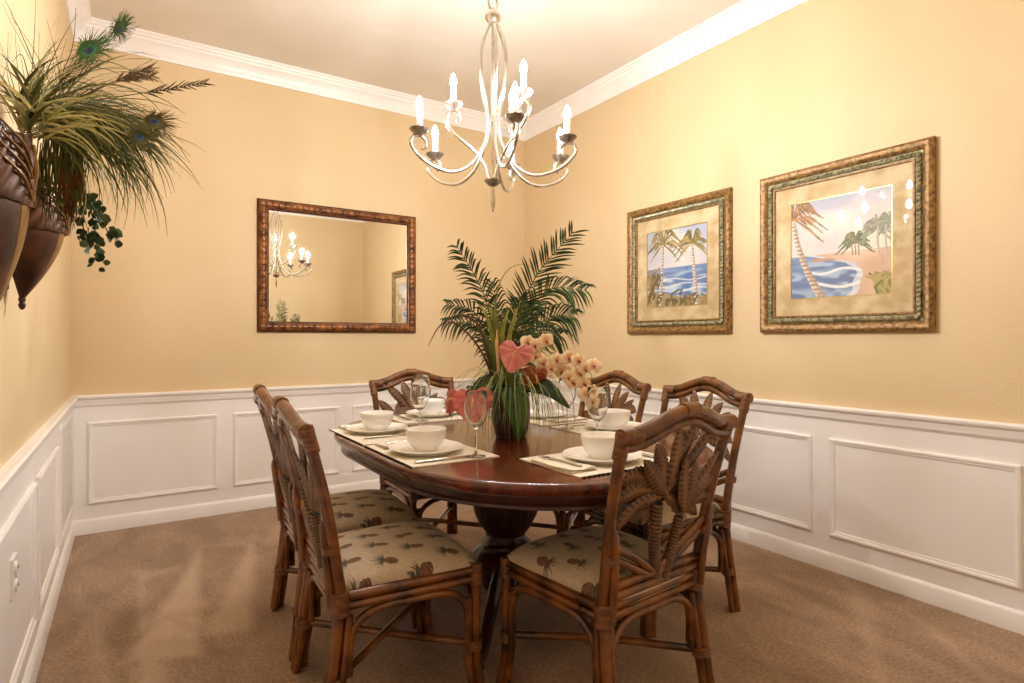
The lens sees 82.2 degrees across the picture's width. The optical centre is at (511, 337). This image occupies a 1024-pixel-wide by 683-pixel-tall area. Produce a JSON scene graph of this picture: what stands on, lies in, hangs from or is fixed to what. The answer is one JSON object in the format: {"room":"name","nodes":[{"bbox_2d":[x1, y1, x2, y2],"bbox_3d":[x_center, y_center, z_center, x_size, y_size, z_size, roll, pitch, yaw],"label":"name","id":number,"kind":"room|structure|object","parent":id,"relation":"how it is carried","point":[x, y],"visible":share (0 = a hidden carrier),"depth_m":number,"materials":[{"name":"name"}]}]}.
{"room":"dining room","nodes":[
{"label":"dining room","id":0,"kind":"room"},
{"bbox_2d":[0,0,71,682],"bbox_3d":[-1.275,-0.360,1.325,0.120,3.080,5.354,0,0,-33],"label":"wall","id":1,"kind":"structure","parent":0,"point":[36,339],"depth_m":1.96,"materials":[{"name":"yellow paint"}]},
{"bbox_2d":[10,552,18,601],"bbox_3d":[-1.440,0.690,1.699,0.015,0.120,0.075,0,0,-33],"label":"wall outlet","id":2,"kind":"object","parent":1,"relation":"attached to","point":[14,563],"visible":1,"depth_m":1.69,"materials":[{"name":"white plastic"}]},
{"bbox_2d":[14,560,18,572],"bbox_3d":[-1.437,0.664,1.701,0.008,0.035,0.035,0,0,-33],"label":"socket","id":3,"kind":"object","parent":2,"relation":"attached to","point":[16,563],"depth_m":1.69,"materials":[{"name":"white plastic"}]},
{"bbox_2d":[14,578,18,590],"bbox_3d":[-1.437,0.716,1.701,0.008,0.035,0.035,0,0,-33],"label":"socket","id":4,"kind":"object","parent":2,"relation":"attached to","point":[16,581],"depth_m":1.69,"materials":[{"name":"white plastic"}]},
{"bbox_2d":[0,482,37,682],"bbox_3d":[-1.477,0.757,1.756,0.014,0.496,0.747,0,0,-33],"label":"trim","id":5,"kind":"structure","parent":1,"relation":"attached to","point":[33,489],"depth_m":2.01,"materials":[{"name":"white wood"}]},
{"bbox_2d":[0,396,78,499],"bbox_3d":[-1.211,0.380,1.367,0.034,0.070,5.114,0,0,-33],"label":"trim","id":6,"kind":"structure","parent":1,"relation":"attached to","point":[19,461],"depth_m":1.86,"materials":[{"name":"white wood"}]},
{"bbox_2d":[36,446,59,613],"bbox_3d":[-1.927,0.757,2.445,0.014,0.496,0.731,0,0,-33],"label":"trim","id":7,"kind":"structure","parent":1,"relation":"attached to","point":[42,593],"depth_m":2.39,"materials":[{"name":"white wood"}]},
{"bbox_2d":[22,521,74,682],"bbox_3d":[-1.218,1.136,1.362,0.016,0.088,5.114,0,0,-33],"label":"baseboard","id":8,"kind":"structure","parent":1,"relation":"attached to","point":[35,659],"depth_m":2.36,"materials":[{"name":"white wood"}]},
{"bbox_2d":[59,411,73,546],"bbox_3d":[-2.381,0.720,3.139,0.012,0.580,0.720,0,0,-33],"label":"wainscot panel","id":9,"kind":"object","parent":1,"relation":"in","point":[66,429],"visible":0.98,"depth_m":3.13,"materials":[{"name":"white wood"}]},
{"bbox_2d":[64,0,90,40],"bbox_3d":[-1.185,-1.835,1.384,0.097,0.131,5.114,0,0,-33],"label":"trim","id":10,"kind":"structure","parent":1,"relation":"attached to","point":[81,7],"depth_m":3.32,"materials":[{"name":"white wood"}]},
{"bbox_2d":[0,0,215,309],"bbox_3d":[-1.056,-0.471,1.531,0.473,0.929,0.746,0,0,-33],"label":"wall planter","id":11,"kind":"object","parent":1,"relation":"attached to","point":[36,216],"visible":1,"depth_m":1.44,"materials":[{"name":"brown wood"}]},
{"bbox_2d":[72,41,524,520],"bbox_3d":[-1.287,-0.360,4.443,3.271,3.080,0.120,0,0,-33],"label":"wall","id":12,"kind":"structure","parent":0,"point":[174,308],"depth_m":3.98,"materials":[{"name":"yellow paint"}]},
{"bbox_2d":[88,414,217,504],"bbox_3d":[-2.260,0.757,3.727,0.704,0.496,0.014,0,0,-33],"label":"trim","id":13,"kind":"structure","parent":12,"relation":"attached to","point":[91,500],"depth_m":3.69,"materials":[{"name":"white wood"}]},
{"bbox_2d":[73,479,379,535],"bbox_3d":[-1.250,1.136,4.386,3.271,0.088,0.016,0,0,-33],"label":"baseboard","id":14,"kind":"structure","parent":12,"relation":"attached to","point":[136,519],"depth_m":3.81,"materials":[{"name":"white wood"}]},
{"bbox_2d":[234,406,338,485],"bbox_3d":[-1.584,0.757,4.169,0.716,0.496,0.014,0,0,-33],"label":"trim","id":15,"kind":"structure","parent":12,"relation":"attached to","point":[336,408],"depth_m":4.06,"materials":[{"name":"white wood"}]},
{"bbox_2d":[74,378,521,406],"bbox_3d":[-1.245,0.380,4.378,3.271,0.070,0.034,0,0,-33],"label":"trim","id":16,"kind":"structure","parent":12,"relation":"attached to","point":[240,393],"depth_m":3.90,"materials":[{"name":"white wood"}]},
{"bbox_2d":[74,17,524,141],"bbox_3d":[-1.228,-1.835,4.352,3.271,0.131,0.097,0,0,-33],"label":"trim","id":17,"kind":"structure","parent":12,"relation":"attached to","point":[174,50],"depth_m":4.09,"materials":[{"name":"white wood"}]},
{"bbox_2d":[257,198,415,332],"bbox_3d":[-1.261,-0.503,4.364,1.178,0.925,0.056,0,0,-33],"label":"wall mirror","id":18,"kind":"object","parent":12,"relation":"attached to","point":[320,268],"visible":1,"depth_m":4.33,"materials":[{"name":"brown mirror"}]},
{"bbox_2d":[352,402,397,470],"bbox_3d":[-0.905,0.757,4.612,0.710,0.496,0.014,0,0,-33],"label":"trim","id":19,"kind":"structure","parent":12,"relation":"attached to","point":[354,407],"depth_m":4.44,"materials":[{"name":"white wood"}]},
{"bbox_2d":[89,0,741,117],"bbox_3d":[0.144,-1.950,2.252,3.511,0.100,5.354,0,0,-33],"label":"ceiling","id":20,"kind":"structure","parent":0,"point":[413,47],"depth_m":3.65,"materials":[{"name":"paint"}]},
{"bbox_2d":[409,0,577,211],"bbox_3d":[-0.061,-1.216,2.488,0.699,1.367,0.650,0,0,19],"label":"chandelier","id":21,"kind":"object","parent":20,"relation":"hanging from","point":[513,118],"visible":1,"depth_m":2.46,"materials":[{"name":"silver metal"}]},
{"bbox_2d":[36,493,1023,682],"bbox_3d":[0.144,1.215,2.252,3.511,0.070,5.354,0,0,-33],"label":"floor","id":22,"kind":"structure","parent":0,"point":[189,600],"depth_m":2.38,"materials":[{"name":"beige carpet"}]},
{"bbox_2d":[253,384,422,661],"bbox_3d":[-0.743,0.683,2.459,0.626,0.999,0.531,0,0,-30],"label":"rattan chair","id":23,"kind":"object","parent":22,"relation":"on","point":[357,509],"visible":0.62,"depth_m":2.39,"materials":[{"name":"brown wood"}]},
{"bbox_2d":[321,489,417,532],"bbox_3d":[-0.690,0.729,2.490,0.468,0.093,0.459,0,0,-30],"label":"seat cushion","id":24,"kind":"object","parent":23,"relation":"on","point":[357,509],"depth_m":2.38,"materials":[{"name":"fabric"}]},
{"bbox_2d":[270,395,483,682],"bbox_3d":[-0.476,0.683,1.990,0.626,0.999,0.531,0,0,-30],"label":"rattan chair","id":25,"kind":"object","parent":22,"relation":"on","point":[412,563],"visible":1,"depth_m":1.88,"materials":[{"name":"brown wood"}]},
{"bbox_2d":[338,521,475,589],"bbox_3d":[-0.423,0.729,2.021,0.468,0.093,0.459,0,0,-30],"label":"seat cushion","id":26,"kind":"object","parent":25,"relation":"on","point":[406,555],"depth_m":1.89,"materials":[{"name":"fabric"}]},
{"bbox_2d":[369,368,486,535],"bbox_3d":[-0.448,0.683,3.261,0.531,0.999,0.626,0,0,-33],"label":"rattan chair","id":27,"kind":"object","parent":22,"relation":"on","point":[404,404],"visible":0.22,"depth_m":3.38,"materials":[{"name":"brown wood"}]},
{"bbox_2d":[334,410,713,670],"bbox_3d":[-0.026,0.799,2.545,1.270,0.762,1.840,0,0,-33],"label":"dining table","id":28,"kind":"object","parent":22,"relation":"on","point":[506,492],"visible":0.59,"depth_m":2.01,"materials":[{"name":"brown wood"}]},
{"bbox_2d":[329,427,408,445],"bbox_3d":[-0.566,0.414,2.551,0.337,0.007,0.450,0,0,-33],"label":"placemat","id":29,"kind":"object","parent":28,"relation":"on","point":[359,439],"visible":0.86,"depth_m":2.44,"materials":[{"name":"beige fabric"}]},
{"bbox_2d":[338,424,350,429],"bbox_3d":[-0.689,0.408,2.727,0.223,0.011,0.105,0,0,-36],"label":"folded napkin","id":30,"kind":"object","parent":29,"relation":"on","point":[343,427],"visible":0.17,"depth_m":2.68,"materials":[{"name":"beige fabric"}]},
{"bbox_2d":[346,422,407,434],"bbox_3d":[-0.597,0.402,2.596,0.269,0.022,0.269,0,0,-33],"label":"dinner plate","id":31,"kind":"object","parent":29,"relation":"on","point":[394,427],"visible":0.77,"depth_m":2.58,"materials":[{"name":"white ceramic"}]},
{"bbox_2d":[360,410,393,430],"bbox_3d":[-0.597,0.367,2.596,0.147,0.076,0.147,0,0,-33],"label":"soup bowl","id":32,"kind":"object","parent":31,"relation":"on","point":[375,420],"visible":1,"depth_m":2.55,"materials":[{"name":"white ceramic"}]},
{"bbox_2d":[364,434,405,438],"bbox_3d":[-0.505,0.409,2.458,0.233,0.010,0.015,0,0,-31],"label":"table knife","id":33,"kind":"object","parent":29,"relation":"on","point":[378,436],"visible":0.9,"depth_m":2.43,"materials":[{"name":"silver metal"}]},
{"bbox_2d":[410,380,428,425],"bbox_3d":[-0.402,0.299,2.553,0.084,0.228,0.084,0,0,-33],"label":"wine glass","id":34,"kind":"object","parent":29,"relation":"on","point":[419,389],"visible":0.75,"depth_m":2.52,"materials":[{"name":"clear glass"}]},
{"bbox_2d":[393,413,462,423],"bbox_3d":[-0.414,0.414,3.102,0.450,0.007,0.337,0,0,-33],"label":"placemat","id":35,"kind":"object","parent":28,"relation":"on","point":[454,417],"visible":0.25,"depth_m":3.00,"materials":[{"name":"beige fabric"}]},
{"bbox_2d":[394,414,411,419],"bbox_3d":[-0.567,0.409,3.032,0.015,0.010,0.233,0,0,-31],"label":"table knife","id":36,"kind":"object","parent":35,"relation":"on","point":[397,415],"visible":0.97,"depth_m":3.03,"materials":[{"name":"silver metal"}]},
{"bbox_2d":[414,374,429,420],"bbox_3d":[-0.451,0.299,2.930,0.084,0.228,0.084,0,0,-33],"label":"wine glass","id":37,"kind":"object","parent":35,"relation":"on","point":[422,376],"visible":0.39,"depth_m":2.91,"materials":[{"name":"clear glass"}]},
{"bbox_2d":[406,409,455,417],"bbox_3d":[-0.429,0.402,3.124,0.269,0.022,0.269,0,0,-33],"label":"dinner plate","id":38,"kind":"object","parent":35,"relation":"on","point":[415,413],"visible":0.49,"depth_m":3.04,"materials":[{"name":"white ceramic"}]},
{"bbox_2d":[422,398,444,414],"bbox_3d":[-0.429,0.367,3.124,0.147,0.076,0.147,0,0,-33],"label":"soup bowl","id":39,"kind":"object","parent":38,"relation":"on","point":[434,405],"visible":0.71,"depth_m":3.07,"materials":[{"name":"white ceramic"}]},
{"bbox_2d":[364,439,499,467],"bbox_3d":[-0.307,0.414,2.155,0.337,0.007,0.450,0,0,-33],"label":"placemat","id":40,"kind":"object","parent":28,"relation":"on","point":[408,461],"visible":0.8,"depth_m":2.04,"materials":[{"name":"beige fabric"}]},
{"bbox_2d":[375,441,393,449],"bbox_3d":[-0.412,0.408,2.275,0.223,0.011,0.105,0,0,-36],"label":"folded napkin","id":41,"kind":"object","parent":40,"relation":"on","point":[383,445],"visible":0.16,"depth_m":2.23,"materials":[{"name":"beige fabric"}]},
{"bbox_2d":[386,440,407,444],"bbox_3d":[-0.399,0.400,2.284,0.201,0.010,0.022,0,0,-40],"label":"fork","id":42,"kind":"object","parent":41,"relation":"on","point":[401,440],"visible":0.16,"depth_m":2.24,"materials":[{"name":"silver metal"}]},
{"bbox_2d":[388,440,462,456],"bbox_3d":[-0.312,0.402,2.132,0.269,0.022,0.269,0,0,-33],"label":"dinner plate","id":43,"kind":"object","parent":40,"relation":"on","point":[448,446],"visible":0.7,"depth_m":2.11,"materials":[{"name":"white ceramic"}]},
{"bbox_2d":[406,426,446,451],"bbox_3d":[-0.312,0.367,2.132,0.147,0.076,0.147,0,0,-33],"label":"soup bowl","id":44,"kind":"object","parent":43,"relation":"on","point":[421,438],"visible":1,"depth_m":2.08,"materials":[{"name":"white ceramic"}]},
{"bbox_2d":[414,455,469,463],"bbox_3d":[-0.220,0.409,1.993,0.233,0.010,0.015,0,0,-31],"label":"table knife","id":45,"kind":"object","parent":40,"relation":"on","point":[444,458],"visible":0.98,"depth_m":1.97,"materials":[{"name":"silver metal"}]},
{"bbox_2d":[464,390,487,457],"bbox_3d":[-0.126,0.299,2.050,0.084,0.228,0.084,0,0,-33],"label":"wine glass","id":46,"kind":"object","parent":40,"relation":"on","point":[475,403],"visible":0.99,"depth_m":2.02,"materials":[{"name":"clear glass"}]},
{"bbox_2d":[428,220,602,443],"bbox_3d":[0.021,-0.015,2.496,0.716,0.865,0.583,0,0,5],"label":"flower arrangement","id":47,"kind":"object","parent":28,"relation":"on","point":[509,404],"visible":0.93,"depth_m":2.42,"materials":[{"name":"green plant"}]},
{"bbox_2d":[529,415,593,425],"bbox_3d":[0.172,0.414,3.051,0.337,0.007,0.450,0,0,-33],"label":"placemat","id":48,"kind":"object","parent":28,"relation":"on","point":[535,421],"visible":0.27,"depth_m":2.88,"materials":[{"name":"beige fabric"}]},
{"bbox_2d":[530,410,569,418],"bbox_3d":[0.172,0.402,3.083,0.269,0.022,0.269,0,0,-33],"label":"dinner plate","id":49,"kind":"object","parent":48,"relation":"on","point":[555,414],"visible":0.38,"depth_m":3.02,"materials":[{"name":"white ceramic"}]},
{"bbox_2d":[531,399,557,415],"bbox_3d":[0.172,0.367,3.083,0.147,0.076,0.147,0,0,-33],"label":"soup bowl","id":50,"kind":"object","parent":49,"relation":"on","point":[554,405],"visible":0.59,"depth_m":3.03,"materials":[{"name":"white ceramic"}]},
{"bbox_2d":[544,416,588,422],"bbox_3d":[0.272,0.408,2.939,0.223,0.011,0.105,0,0,-36],"label":"folded napkin","id":51,"kind":"object","parent":48,"relation":"on","point":[578,418],"visible":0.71,"depth_m":2.91,"materials":[{"name":"beige fabric"}]},
{"bbox_2d":[520,451,669,478],"bbox_3d":[0.306,0.414,2.000,0.450,0.007,0.337,0,0,-33],"label":"placemat","id":52,"kind":"object","parent":28,"relation":"on","point":[602,469],"visible":0.34,"depth_m":1.90,"materials":[{"name":"beige fabric"}]},
{"bbox_2d":[529,455,597,473],"bbox_3d":[0.163,0.408,1.898,0.105,0.011,0.223,0,0,-36],"label":"folded napkin","id":53,"kind":"object","parent":52,"relation":"on","point":[558,465],"visible":0.8,"depth_m":1.86,"materials":[{"name":"beige fabric"}]},
{"bbox_2d":[537,454,582,466],"bbox_3d":[0.154,0.400,1.911,0.022,0.010,0.201,0,0,-40],"label":"fork","id":54,"kind":"object","parent":53,"relation":"on","point":[539,455],"visible":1,"depth_m":1.90,"materials":[{"name":"silver metal"}]},
{"bbox_2d":[563,446,642,464],"bbox_3d":[0.307,0.402,1.998,0.269,0.022,0.269,0,0,-33],"label":"dinner plate","id":55,"kind":"object","parent":52,"relation":"on","point":[578,454],"visible":0.53,"depth_m":1.97,"materials":[{"name":"white ceramic"}]},
{"bbox_2d":[580,431,615,458],"bbox_3d":[0.307,0.367,1.998,0.147,0.076,0.147,0,0,-33],"label":"soup bowl","id":56,"kind":"object","parent":55,"relation":"on","point":[598,444],"visible":0.76,"depth_m":1.95,"materials":[{"name":"white ceramic"}]},
{"bbox_2d":[642,453,653,457],"bbox_3d":[0.445,0.409,2.090,0.015,0.010,0.233,0,0,-31],"label":"table knife","id":57,"kind":"object","parent":52,"relation":"on","point":[644,454],"visible":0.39,"depth_m":2.04,"materials":[{"name":"silver metal"}]},
{"bbox_2d":[586,387,607,430],"bbox_3d":[0.326,0.303,2.244,0.084,0.228,0.084,0,0,-33],"label":"wine glass","id":58,"kind":"object","parent":28,"relation":"on","point":[597,397],"visible":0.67,"depth_m":2.21,"materials":[{"name":"clear glass"}]},
{"bbox_2d":[550,423,672,434],"bbox_3d":[0.438,0.414,2.645,0.337,0.007,0.450,0,0,-33],"label":"placemat","id":59,"kind":"object","parent":28,"relation":"on","point":[579,429],"visible":0.05,"depth_m":2.68,"materials":[{"name":"beige fabric"}]},
{"bbox_2d":[558,378,575,428],"bbox_3d":[0.252,0.299,2.685,0.084,0.228,0.084,0,0,-33],"label":"wine glass","id":60,"kind":"object","parent":59,"relation":"on","point":[567,390],"visible":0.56,"depth_m":2.65,"materials":[{"name":"clear glass"}]},
{"bbox_2d":[584,421,641,431],"bbox_3d":[0.464,0.402,2.663,0.269,0.022,0.269,0,0,-33],"label":"dinner plate","id":61,"kind":"object","parent":59,"relation":"on","point":[592,424],"visible":0.51,"depth_m":2.68,"materials":[{"name":"white ceramic"}]},
{"bbox_2d":[601,409,630,427],"bbox_3d":[0.464,0.367,2.663,0.147,0.076,0.147,0,0,-33],"label":"soup bowl","id":62,"kind":"object","parent":61,"relation":"on","point":[614,418],"visible":0.9,"depth_m":2.61,"materials":[{"name":"white ceramic"}]},
{"bbox_2d":[530,370,651,533],"bbox_3d":[0.358,0.683,3.168,0.626,0.999,0.531,0,0,-33],"label":"rattan chair","id":63,"kind":"object","parent":22,"relation":"on","point":[564,521],"visible":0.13,"depth_m":3.20,"materials":[{"name":"brown wood"}]},
{"bbox_2d":[496,401,737,682],"bbox_3d":[0.331,0.683,1.907,0.531,0.999,0.626,0,0,-38],"label":"rattan chair","id":64,"kind":"object","parent":22,"relation":"on","point":[606,574],"visible":1,"depth_m":1.77,"materials":[{"name":"wood"}]},
{"bbox_2d":[507,526,686,605],"bbox_3d":[0.293,0.729,1.956,0.459,0.093,0.468,0,0,-38],"label":"seat cushion","id":65,"kind":"object","parent":64,"relation":"on","point":[565,566],"depth_m":1.82,"materials":[{"name":"fabric"}]},
{"bbox_2d":[577,376,753,638],"bbox_3d":[0.680,0.683,2.653,0.626,0.999,0.531,0,0,-28],"label":"rattan chair","id":66,"kind":"object","parent":22,"relation":"on","point":[722,512],"visible":0.23,"depth_m":2.53,"materials":[{"name":"brown wood"}]},
{"bbox_2d":[592,501,720,529],"bbox_3d":[0.626,0.729,2.624,0.468,0.093,0.459,0,0,-28],"label":"seat cushion","id":67,"kind":"object","parent":66,"relation":"on","point":[635,522],"depth_m":2.41,"materials":[{"name":"fabric"}]},
{"bbox_2d":[525,0,1023,611],"bbox_3d":[1.392,-0.360,3.441,0.120,3.080,4.728,0,0,-33],"label":"wall","id":68,"kind":"structure","parent":0,"point":[817,82],"depth_m":2.91,"materials":[{"name":"yellow paint"}]},
{"bbox_2d":[534,396,585,406],"bbox_3d":[0.409,0.757,4.824,0.014,0.496,0.770,0,0,-33],"label":"trim","id":69,"kind":"structure","parent":68,"relation":"attached to","point":[575,403],"depth_m":4.68,"materials":[{"name":"white wood"}]},
{"bbox_2d":[634,410,659,416],"bbox_3d":[0.881,0.757,4.101,0.014,0.496,0.767,0,0,-33],"label":"trim","id":70,"kind":"structure","parent":68,"relation":"attached to","point":[651,414],"depth_m":4.00,"materials":[{"name":"white wood"}]},
{"bbox_2d":[523,0,808,140],"bbox_3d":[1.302,-1.835,3.382,0.097,0.131,4.488,0,0,-33],"label":"trim","id":71,"kind":"structure","parent":68,"relation":"attached to","point":[745,15],"depth_m":3.83,"materials":[{"name":"white wood"}]},
{"bbox_2d":[627,187,732,333],"bbox_3d":[1.056,-0.460,3.810,0.037,0.858,0.850,0,0,-33],"label":"framed picture","id":72,"kind":"object","parent":68,"relation":"attached to","point":[680,252],"visible":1,"depth_m":3.77,"materials":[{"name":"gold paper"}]},
{"bbox_2d":[648,223,706,306],"bbox_3d":[1.066,-0.460,3.817,0.001,0.508,0.500,0,0,-33],"label":"art print","id":73,"kind":"object","parent":72,"relation":"attached to","point":[677,258],"depth_m":3.80},
{"bbox_2d":[695,426,811,530],"bbox_3d":[1.351,0.757,3.381,0.014,0.496,0.767,0,0,-33],"label":"trim","id":74,"kind":"structure","parent":68,"relation":"attached to","point":[808,525],"depth_m":3.13,"materials":[{"name":"white wood"}]},
{"bbox_2d":[547,378,1023,441],"bbox_3d":[1.328,0.380,3.399,0.034,0.070,4.488,0,0,-33],"label":"trim","id":75,"kind":"structure","parent":68,"relation":"attached to","point":[960,426],"depth_m":2.77,"materials":[{"name":"white wood"}]},
{"bbox_2d":[760,136,935,331],"bbox_3d":[1.626,-0.460,2.936,0.037,0.858,0.850,0,0,-33],"label":"framed picture","id":76,"kind":"object","parent":68,"relation":"attached to","point":[848,244],"visible":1,"depth_m":2.88,"materials":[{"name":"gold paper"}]},
{"bbox_2d":[792,186,890,298],"bbox_3d":[1.637,-0.460,2.943,0.001,0.508,0.500,0,0,-33],"label":"art print","id":77,"kind":"object","parent":76,"relation":"attached to","point":[841,245],"depth_m":2.92},
{"bbox_2d":[717,522,1023,634],"bbox_3d":[1.335,1.136,3.404,0.016,0.088,4.488,0,0,-33],"label":"baseboard","id":78,"kind":"structure","parent":68,"relation":"attached to","point":[992,613],"depth_m":2.73,"materials":[{"name":"white wood"}]},
{"bbox_2d":[829,438,1021,589],"bbox_3d":[1.822,0.757,2.662,0.014,0.496,0.768,0,0,-33],"label":"trim","id":79,"kind":"structure","parent":68,"relation":"attached to","point":[1016,583],"depth_m":2.53,"materials":[{"name":"white wood"}]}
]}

